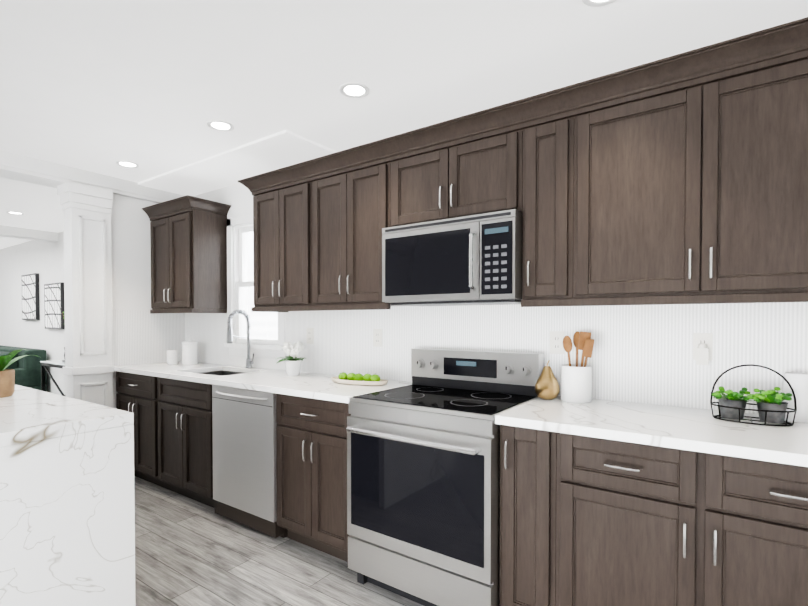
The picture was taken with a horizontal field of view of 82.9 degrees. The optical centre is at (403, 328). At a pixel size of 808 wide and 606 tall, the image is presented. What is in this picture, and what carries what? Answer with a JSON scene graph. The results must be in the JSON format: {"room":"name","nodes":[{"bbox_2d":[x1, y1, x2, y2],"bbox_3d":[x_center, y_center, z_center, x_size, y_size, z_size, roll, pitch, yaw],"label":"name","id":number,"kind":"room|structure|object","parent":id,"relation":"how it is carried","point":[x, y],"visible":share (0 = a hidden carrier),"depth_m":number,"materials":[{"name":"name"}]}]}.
{"room":"kitchen","nodes":[
{"label":"kitchen","id":0,"kind":"room"},
{"bbox_2d":[111,194,157,408],"bbox_3d":[-2.269,0.003,4.037,0.120,2.440,0.640,1,1,35],"label":"wall","id":1,"kind":"structure","parent":0,"point":[131,253],"depth_m":3.86,"materials":[{"name":"paint"}]},
{"bbox_2d":[134,476,423,605],"bbox_3d":[-3.781,1.274,2.761,12.350,0.060,4.900,1,1,35],"label":"floor","id":2,"kind":"structure","parent":0,"point":[190,552],"depth_m":2.40,"materials":[{"name":"grey wood"}]},
{"bbox_2d":[0,345,46,391],"bbox_3d":[-5.885,0.735,6.330,2.000,0.900,0.950,1,1,35],"label":"sofa","id":3,"kind":"object","parent":2,"relation":"on","point":[27,369],"visible":0.27,"depth_m":6.02,"materials":[{"name":"fabric"}]},
{"bbox_2d":[40,360,65,395],"bbox_3d":[-3.401,0.788,4.909,1.240,0.840,0.450,1,1,35],"label":"console table","id":4,"kind":"object","parent":2,"relation":"on","point":[56,363],"visible":0.06,"depth_m":4.98,"materials":[{"name":"black"}]},
{"bbox_2d":[0,384,135,605],"bbox_3d":[-2.220,0.792,1.970,2.106,0.930,1.050,1,1,35],"label":"kitchen island","id":5,"kind":"object","parent":2,"relation":"on","point":[67,516],"visible":0.98,"depth_m":1.63,"materials":[{"name":"stone"}]},
{"bbox_2d":[0,349,38,397],"bbox_3d":[-1.934,0.210,2.208,0.300,0.225,0.320,1,1,35],"label":"potted plant","id":6,"kind":"object","parent":5,"relation":"on","point":[7,382],"visible":1,"depth_m":2.16,"materials":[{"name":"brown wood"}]},
{"bbox_2d":[57,182,113,407],"bbox_3d":[-2.510,0.064,3.624,0.200,2.330,0.315,1,1,35],"label":"pillar","id":7,"kind":"structure","parent":2,"relation":"on","point":[88,369],"depth_m":3.57,"materials":[{"name":"paint"}]},
{"bbox_2d":[116,373,221,492],"bbox_3d":[-1.929,0.787,3.828,0.683,0.880,0.607,1,1,35],"label":"base cabinet","id":8,"kind":"object","parent":2,"relation":"on","point":[169,407],"depth_m":3.31,"materials":[{"name":"brown wood"}]},
{"bbox_2d":[212,385,286,537],"bbox_3d":[-0.851,0.804,3.015,0.606,0.872,0.609,1,1,35],"label":"dishwasher","id":9,"kind":"object","parent":2,"relation":"on","point":[244,423],"visible":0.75,"depth_m":2.78,"materials":[{"name":"silver metal"}]},
{"bbox_2d":[276,393,350,561],"bbox_3d":[-0.325,0.805,2.705,0.607,0.880,0.607,1,1,35],"label":"base cabinet","id":10,"kind":"object","parent":2,"relation":"on","point":[311,436],"depth_m":2.46,"materials":[{"name":"brown wood"}]},
{"bbox_2d":[114,361,411,404],"bbox_3d":[-1.154,0.338,3.255,2.605,0.036,0.626,1,1,35],"label":"countertop","id":11,"kind":"structure","parent":10,"relation":"on","point":[316,386],"depth_m":2.91,"materials":[{"name":"white stone"}]},
{"bbox_2d":[167,339,197,364],"bbox_3d":[-1.902,0.200,3.936,0.227,0.218,0.197,1,1,35],"label":"canister set","id":12,"kind":"object","parent":11,"relation":"on","point":[189,351],"visible":1,"depth_m":3.89,"materials":[{"name":"white ceramic"}]},
{"bbox_2d":[200,371,242,375],"bbox_3d":[-1.368,0.493,3.432,0.588,0.279,0.398,1,1,35],"label":"undermount sink","id":13,"kind":"object","parent":11,"relation":"in","point":[220,373],"visible":0.04,"depth_m":3.70,"materials":[{"name":"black metal"}]},
{"bbox_2d":[226,309,253,367],"bbox_3d":[-1.256,0.085,3.540,0.110,0.462,0.224,1,1,35],"label":"pull-down faucet","id":14,"kind":"object","parent":11,"relation":"on","point":[249,360],"visible":1,"depth_m":3.58,"materials":[{"name":"silver metal"}]},
{"bbox_2d":[276,341,305,375],"bbox_3d":[-0.768,0.206,3.123,0.215,0.234,0.231,1,1,35],"label":"flower pot","id":15,"kind":"object","parent":11,"relation":"on","point":[292,364],"visible":1,"depth_m":3.09,"materials":[{"name":"white ceramic"}]},
{"bbox_2d":[331,372,387,385],"bbox_3d":[-0.269,0.294,2.714,0.388,0.071,0.164,1,1,35],"label":"tray","id":16,"kind":"object","parent":11,"relation":"on","point":[359,379],"visible":1,"depth_m":2.67,"materials":[{"name":"white ceramic"}]},
{"bbox_2d":[346,348,543,605],"bbox_3d":[0.200,0.690,2.256,0.758,1.125,0.693,1,1,35],"label":"range","id":17,"kind":"object","parent":2,"relation":"on","point":[423,486],"visible":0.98,"depth_m":2.03,"materials":[{"name":"silver metal"}]},
{"bbox_2d":[499,424,558,605],"bbox_3d":[0.644,0.817,2.027,0.228,0.880,0.607,1,1,35],"label":"base cabinet","id":18,"kind":"object","parent":2,"relation":"on","point":[529,461],"depth_m":1.78,"materials":[{"name":"brown wood"}]},
{"bbox_2d":[555,436,807,605],"bbox_3d":[1.112,0.822,1.700,0.915,0.880,0.607,1,1,35],"label":"base cabinet","id":19,"kind":"object","parent":2,"relation":"on","point":[610,503],"depth_m":1.49,"materials":[{"name":"brown wood"}]},
{"bbox_2d":[495,396,807,467],"bbox_3d":[1.377,0.368,1.484,2.044,0.036,0.626,1,1,35],"label":"countertop","id":20,"kind":"structure","parent":19,"relation":"on","point":[680,429],"depth_m":1.62,"materials":[{"name":"white stone"}]},
{"bbox_2d":[535,360,559,399],"bbox_3d":[0.683,0.245,2.181,0.114,0.188,0.114,1,1,35],"label":"decor","id":21,"kind":"object","parent":20,"relation":"on","point":[547,386],"visible":1,"depth_m":2.15,"materials":[{"name":"gold metal"}]},
{"bbox_2d":[561,331,593,402],"bbox_3d":[0.811,0.177,2.133,0.150,0.325,0.136,1,1,35],"label":"utensil crock","id":22,"kind":"object","parent":20,"relation":"on","point":[576,382],"visible":1,"depth_m":2.09,"materials":[{"name":"white ceramic"}]},
{"bbox_2d":[710,364,796,425],"bbox_3d":[1.291,0.239,1.698,0.256,0.211,0.150,1,1,35],"label":"basket","id":23,"kind":"object","parent":20,"relation":"on","point":[772,407],"visible":1,"depth_m":1.67,"materials":[{"name":"black metal"}]},
{"bbox_2d":[782,372,807,422],"bbox_3d":[1.487,0.258,1.726,0.106,0.176,0.106,1,1,35],"label":"vase","id":24,"kind":"object","parent":20,"relation":"on","point":[798,381],"visible":0.85,"depth_m":1.69,"materials":[{"name":"ceramic"}]},
{"bbox_2d":[0,183,751,413],"bbox_3d":[-2.451,-0.007,4.640,12.350,2.440,0.140,1,1,35],"label":"wall","id":25,"kind":"structure","parent":0,"point":[44,260],"depth_m":6.37,"materials":[{"name":"paint"}]},
{"bbox_2d":[21,273,39,319],"bbox_3d":[-5.352,-0.444,6.549,0.580,0.650,0.045,1,1,35],"label":"framed artwork","id":26,"kind":"object","parent":25,"relation":"attached to","point":[30,297],"visible":1,"depth_m":6.47,"materials":[{"name":"white paper"}]},
{"bbox_2d":[44,282,64,328],"bbox_3d":[-4.615,-0.291,6.035,0.580,0.600,0.045,1,1,35],"label":"framed artwork","id":27,"kind":"object","parent":25,"relation":"attached to","point":[54,307],"visible":0.92,"depth_m":5.98,"materials":[{"name":"white paper"}]},
{"bbox_2d":[142,195,230,313],"bbox_3d":[-1.849,-0.579,3.885,0.721,0.903,0.384,1,1,35],"label":"upper cabinet","id":28,"kind":"object","parent":25,"relation":"attached to","point":[188,235],"visible":1,"depth_m":3.76,"materials":[{"name":"brown wood"}]},
{"bbox_2d":[224,214,284,358],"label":"kitchen window","id":29,"kind":"structure","parent":25,"relation":"in","point":[237,269],"depth_m":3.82,"materials":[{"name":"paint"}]},
{"bbox_2d":[246,161,309,308],"bbox_3d":[-0.730,-0.580,3.140,0.580,0.875,0.322,1,1,35],"label":"upper cabinet","id":30,"kind":"object","parent":25,"relation":"attached to","point":[281,198],"depth_m":2.99,"materials":[{"name":"brown wood"}]},
{"bbox_2d":[310,137,402,308],"bbox_3d":[-0.242,-0.574,2.798,0.610,0.875,0.322,1,1,35],"label":"upper cabinet","id":31,"kind":"object","parent":25,"relation":"attached to","point":[350,190],"depth_m":2.65,"materials":[{"name":"brown wood"}]},
{"bbox_2d":[390,101,521,226],"bbox_3d":[0.313,-0.770,2.406,0.746,0.470,0.322,1,1,35],"label":"upper cabinet","id":32,"kind":"object","parent":25,"relation":"attached to","point":[467,166],"depth_m":2.24,"materials":[{"name":"brown wood"}]},
{"bbox_2d":[382,209,521,305],"bbox_3d":[0.283,-0.329,2.371,0.742,0.408,0.427,1,1,35],"label":"over-the-range microwave","id":33,"kind":"object","parent":32,"relation":"attached to","point":[469,260],"visible":0.98,"depth_m":2.19,"materials":[{"name":"silver metal"}]},
{"bbox_2d":[112,302,807,413],"bbox_3d":[0.000,0.091,2.449,5.420,0.485,0.639,1,1,35],"label":"tile backsplash","id":34,"kind":"structure","parent":25,"relation":"attached to","point":[642,354],"depth_m":2.27,"materials":[{"name":"white tile"}]},
{"bbox_2d":[306,328,313,343],"bbox_3d":[-0.677,0.055,3.295,0.070,0.114,0.008,1,1,35],"label":"electrical outlet","id":35,"kind":"object","parent":34,"relation":"attached to","point":[309,335],"visible":1,"depth_m":3.29,"materials":[{"name":"white plastic"}]},
{"bbox_2d":[373,329,381,346],"bbox_3d":[-0.170,0.061,2.939,0.070,0.114,0.008,1,1,35],"label":"electrical outlet","id":36,"kind":"object","parent":34,"relation":"attached to","point":[377,337],"visible":1,"depth_m":2.94,"materials":[{"name":"white plastic"}]},
{"bbox_2d":[550,331,563,353],"bbox_3d":[0.764,0.072,2.285,0.070,0.114,0.008,1,1,35],"label":"electrical outlet","id":37,"kind":"object","parent":34,"relation":"attached to","point":[556,342],"visible":1,"depth_m":2.28,"materials":[{"name":"white plastic"}]},
{"bbox_2d":[693,333,712,364],"bbox_3d":[1.256,0.087,1.925,0.070,0.132,0.034,1,1,35],"label":"electrical outlet","id":38,"kind":"object","parent":34,"relation":"attached to","point":[702,348],"visible":1,"depth_m":1.92,"materials":[{"name":"white plastic"}]},
{"bbox_2d":[521,81,593,304],"bbox_3d":[0.739,-0.562,2.112,0.293,0.875,0.322,1,1,35],"label":"upper cabinet","id":39,"kind":"object","parent":25,"relation":"attached to","point":[558,128],"depth_m":1.97,"materials":[{"name":"brown wood"}]},
{"bbox_2d":[590,21,807,304],"bbox_3d":[1.151,-0.558,1.823,0.988,0.875,0.322,1,1,35],"label":"upper cabinet","id":40,"kind":"object","parent":25,"relation":"attached to","point":[681,178],"depth_m":1.66,"materials":[{"name":"brown wood"}]},
{"bbox_2d":[0,0,807,248],"bbox_3d":[-3.781,-1.246,2.719,12.350,0.100,4.900,1,1,35],"label":"ceiling","id":41,"kind":"structure","parent":0,"point":[151,88],"depth_m":2.05,"materials":[{"name":"paint"}]},
{"bbox_2d":[6,211,23,214],"bbox_3d":[-4.144,-1.229,4.878,0.150,0.006,0.150,1,1,35],"label":"recessed light","id":42,"kind":"object","parent":41,"relation":"in","point":[14,212],"visible":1,"depth_m":4.86,"materials":[{"name":"paint"}]},
{"bbox_2d":[0,150,184,242],"bbox_3d":[-4.609,-1.150,3.299,3.331,0.110,4.500,1,1,35],"label":"header beam","id":43,"kind":"structure","parent":41,"relation":"attached to","point":[13,166],"depth_m":3.53,"materials":[{"name":"paint"}]},
{"bbox_2d":[116,161,138,167],"bbox_3d":[-2.032,-1.203,3.362,0.150,0.006,0.150,1,1,35],"label":"recessed light","id":44,"kind":"object","parent":41,"relation":"in","point":[128,164],"visible":1,"depth_m":3.37,"materials":[{"name":"paint"}]},
{"bbox_2d":[207,120,233,130],"bbox_3d":[-1.081,-1.192,2.697,0.150,0.006,0.150,1,1,35],"label":"recessed light","id":45,"kind":"object","parent":41,"relation":"in","point":[218,125],"visible":1,"depth_m":2.69,"materials":[{"name":"paint"}]},
{"bbox_2d":[138,130,335,195],"bbox_3d":[-1.374,-1.201,3.500,1.940,0.016,0.460,1,1,35],"label":"ceiling panel","id":46,"kind":"structure","parent":41,"relation":"attached to","point":[276,151],"depth_m":3.32,"materials":[{"name":"paint"}]},
{"bbox_2d":[339,83,368,97],"bbox_3d":[-0.247,-1.185,2.284,0.150,0.006,0.150,1,1,35],"label":"recessed light","id":47,"kind":"object","parent":41,"relation":"in","point":[354,90],"visible":1,"depth_m":2.28,"materials":[{"name":"paint"}]},
{"bbox_2d":[582,0,616,6],"bbox_3d":[0.700,-1.174,1.597,0.150,0.006,0.150,1,1,35],"label":"recessed light","id":48,"kind":"object","parent":41,"relation":"in","point":[595,3],"visible":1,"depth_m":1.65,"materials":[{"name":"paint"}]}
]}

